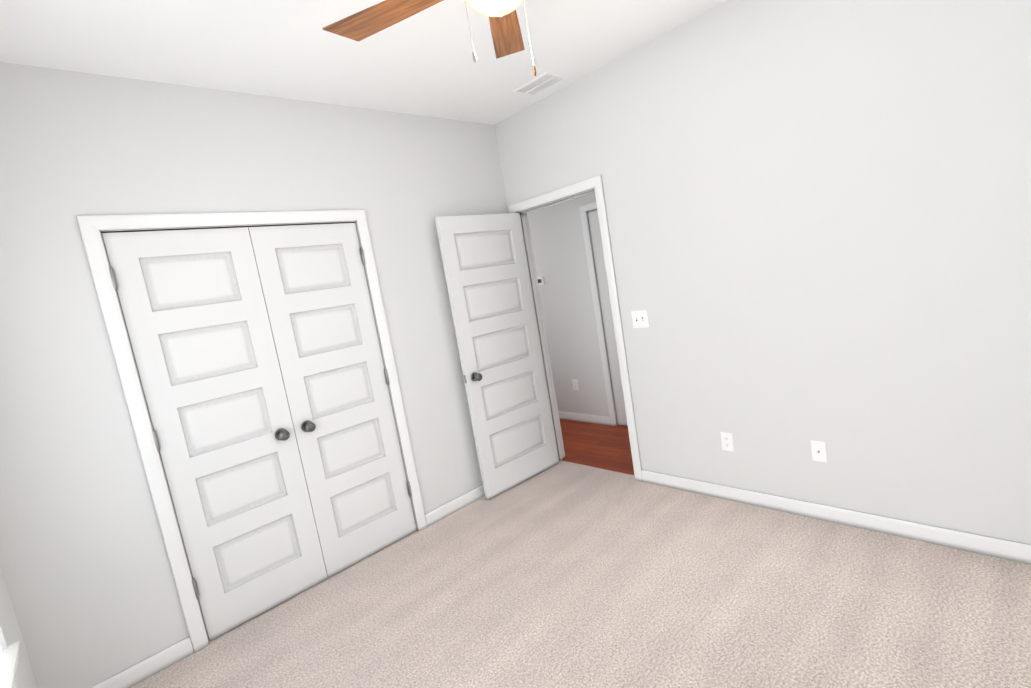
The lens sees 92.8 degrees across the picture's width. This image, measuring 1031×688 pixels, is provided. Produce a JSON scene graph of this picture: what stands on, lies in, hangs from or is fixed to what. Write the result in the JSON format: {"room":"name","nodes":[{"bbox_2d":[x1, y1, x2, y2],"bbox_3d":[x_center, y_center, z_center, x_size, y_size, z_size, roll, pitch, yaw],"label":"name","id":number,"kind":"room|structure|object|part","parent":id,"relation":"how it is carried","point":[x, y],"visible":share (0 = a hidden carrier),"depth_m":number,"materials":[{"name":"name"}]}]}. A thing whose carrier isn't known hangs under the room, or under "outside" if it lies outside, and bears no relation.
{"room":"empty bedroom","nodes":[
{"label":"empty bedroom","id":0,"kind":"room"},
{"bbox_2d":[0,568,37,687],"bbox_3d":[-1.701,0.275,1.276,0.150,2.740,5.650,-16,10,-42],"label":"wall","id":1,"kind":"structure","parent":0,"point":[10,632],"depth_m":1.89,"materials":[{"name":"white paint"}]},
{"bbox_2d":[0,641,19,687],"bbox_3d":[-1.220,1.079,1.073,0.113,0.021,1.824,-16,10,-42],"label":"trim","id":2,"kind":"structure","parent":1,"relation":"attached to","point":[9,658],"depth_m":1.65,"materials":[{"name":"white wood"}]},
{"bbox_2d":[0,62,507,687],"bbox_3d":[-1.097,-0.040,2.977,3.114,2.740,0.115,-16,10,-42],"label":"wall","id":3,"kind":"structure","parent":0,"point":[88,576],"depth_m":2.25,"materials":[{"name":"white paint"}]},
{"bbox_2d":[90,637,193,687],"bbox_3d":[-1.757,1.519,2.237,0.488,0.085,0.014,-16,10,-42],"label":"baseboard","id":4,"kind":"structure","parent":3,"relation":"attached to","point":[144,669],"depth_m":2.28,"materials":[{"name":"wood"}]},
{"bbox_2d":[102,227,327,640],"bbox_3d":[-1.472,0.434,2.522,0.622,2.030,0.101,-16,10,-42],"label":"closet door","id":5,"kind":"structure","parent":3,"relation":"in","point":[195,314],"depth_m":2.51,"materials":[{"name":"wood"}]},
{"bbox_2d":[76,209,426,652],"bbox_3d":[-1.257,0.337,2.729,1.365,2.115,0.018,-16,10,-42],"label":"trim","id":6,"kind":"structure","parent":3,"relation":"attached to","point":[90,226],"depth_m":2.36,"materials":[{"name":"wood"}]},
{"bbox_2d":[248,223,416,576],"bbox_3d":[-1.026,0.308,2.938,0.622,2.030,0.101,-16,10,-42],"label":"closet door","id":7,"kind":"structure","parent":3,"relation":"in","point":[317,299],"depth_m":2.92,"materials":[{"name":"wood"}]},
{"bbox_2d":[0,0,725,124],"bbox_3d":[-0.432,-1.540,2.499,4.337,0.100,5.650,-16,10,-42],"label":"ceiling","id":8,"kind":"structure","parent":0,"point":[421,63],"depth_m":2.35,"materials":[{"name":"white paint"}]},
{"bbox_2d":[322,0,535,75],"bbox_3d":[-0.056,-1.143,1.492,1.215,0.550,1.204,-16,10,-42],"label":"ceiling fan","id":9,"kind":"object","parent":8,"relation":"hanging from","point":[501,14],"visible":1,"depth_m":1.71,"materials":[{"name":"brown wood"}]},
{"label":"blade","id":10,"kind":"part","parent":9,"relation":"part of","materials":[{"name":"brown wood"}]},
{"label":"blade","id":11,"kind":"part","parent":9,"relation":"part of","materials":[{"name":"brown wood"}]},
{"bbox_2d":[513,72,566,95],"bbox_3d":[0.157,-1.664,3.153,0.200,0.011,0.300,-16,10,-42],"label":"ceiling vent","id":12,"kind":"object","parent":8,"relation":"in","point":[540,83],"visible":1,"depth_m":3.13,"materials":[{"name":"white plastic"}]},
{"bbox_2d":[527,192,608,415],"bbox_3d":[1.308,-0.578,4.082,0.120,2.740,5.650,-16,10,-42],"label":"wall","id":13,"kind":"structure","parent":0,"point":[559,249],"depth_m":4.89,"materials":[{"name":"white paint"}]},
{"bbox_2d":[537,276,544,284],"bbox_3d":[0.256,-0.652,5.082,0.022,0.084,0.100,-16,10,-42],"label":"thermostat","id":14,"kind":"object","parent":13,"relation":"attached to","point":[541,281],"visible":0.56,"depth_m":5.06,"materials":[{"name":"white plastic"}]},
{"bbox_2d":[572,379,578,389],"bbox_3d":[0.613,0.418,5.035,0.008,0.114,0.070,-16,10,-42],"label":"outlet","id":15,"kind":"object","parent":13,"relation":"attached to","point":[575,384],"visible":1,"depth_m":5.03,"materials":[{"name":"white plastic"}]},
{"bbox_2d":[558,411,610,424],"bbox_3d":[0.276,0.771,5.497,0.014,0.085,1.919,-16,10,-42],"label":"baseboard","id":16,"kind":"structure","parent":13,"relation":"attached to","point":[580,417],"depth_m":5.02,"materials":[{"name":"wood"}]},
{"bbox_2d":[579,201,616,425],"bbox_3d":[1.069,-0.251,4.335,0.018,2.115,0.904,-16,10,-42],"label":"door frame","id":17,"kind":"structure","parent":13,"relation":"attached to","point":[584,208],"depth_m":4.62,"materials":[{"name":"wood"}]},
{"bbox_2d":[588,210,627,425],"bbox_3d":[1.069,-0.216,4.340,0.101,2.030,0.748,-16,10,-42],"label":"hall door","id":18,"kind":"structure","parent":13,"relation":"in","point":[606,313],"depth_m":4.58,"materials":[{"name":"wood"}]},
{"bbox_2d":[131,460,1030,687],"bbox_3d":[-0.342,1.325,2.505,3.314,0.060,5.650,-16,10,-42],"label":"floor carpet","id":19,"kind":"object","parent":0,"point":[563,574],"visible":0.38,"depth_m":2.23,"materials":[{"name":"beige carpet"}]},
{"bbox_2d":[560,419,633,474],"bbox_3d":[1.212,0.885,3.953,1.024,0.060,5.650,-16,10,-42],"label":"floor","id":20,"kind":"structure","parent":0,"point":[605,447],"depth_m":4.30,"materials":[{"name":"brown wood"}]},
{"bbox_2d":[494,0,1030,544],"bbox_3d":[0.624,-0.384,3.444,0.115,2.740,5.650,-16,10,-42],"label":"wall","id":21,"kind":"structure","parent":0,"point":[820,218],"depth_m":2.39,"materials":[{"name":"white paint"}]},
{"bbox_2d":[435,213,558,499],"bbox_3d":[-0.092,0.058,3.690,0.760,2.030,0.167,-15,9,-40],"label":"entry door","id":22,"kind":"structure","parent":21,"relation":"in","point":[484,260],"depth_m":3.64,"materials":[{"name":"wood"}]},
{"bbox_2d":[508,175,642,481],"bbox_3d":[0.468,-0.072,3.705,0.150,2.115,0.904,-16,10,-42],"label":"door frame","id":23,"kind":"structure","parent":21,"relation":"attached to","point":[596,183],"depth_m":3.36,"materials":[{"name":"wood"}]},
{"bbox_2d":[631,310,648,327],"bbox_3d":[0.811,-0.161,3.213,0.015,0.114,0.116,-16,10,-42],"label":"switch plate","id":24,"kind":"object","parent":21,"relation":"attached to","point":[639,319],"visible":1,"depth_m":3.21,"materials":[{"name":"white plastic"}]},
{"bbox_2d":[720,432,733,450],"bbox_3d":[1.271,0.588,2.952,0.008,0.114,0.070,-16,10,-42],"label":"outlet","id":25,"kind":"object","parent":21,"relation":"attached to","point":[727,441],"visible":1,"depth_m":2.95,"materials":[{"name":"white plastic"}]},
{"bbox_2d":[810,440,826,462],"bbox_3d":[1.598,0.569,2.590,0.016,0.114,0.070,-16,10,-42],"label":"outlet","id":26,"kind":"object","parent":21,"relation":"attached to","point":[818,451],"visible":1,"depth_m":2.59,"materials":[{"name":"white plastic"}]},
{"bbox_2d":[641,470,1030,564],"bbox_3d":[1.737,0.902,2.543,0.014,0.085,2.487,-16,10,-42],"label":"baseboard","id":27,"kind":"structure","parent":21,"relation":"attached to","point":[975,543],"depth_m":2.51,"materials":[{"name":"wood"}]}
]}

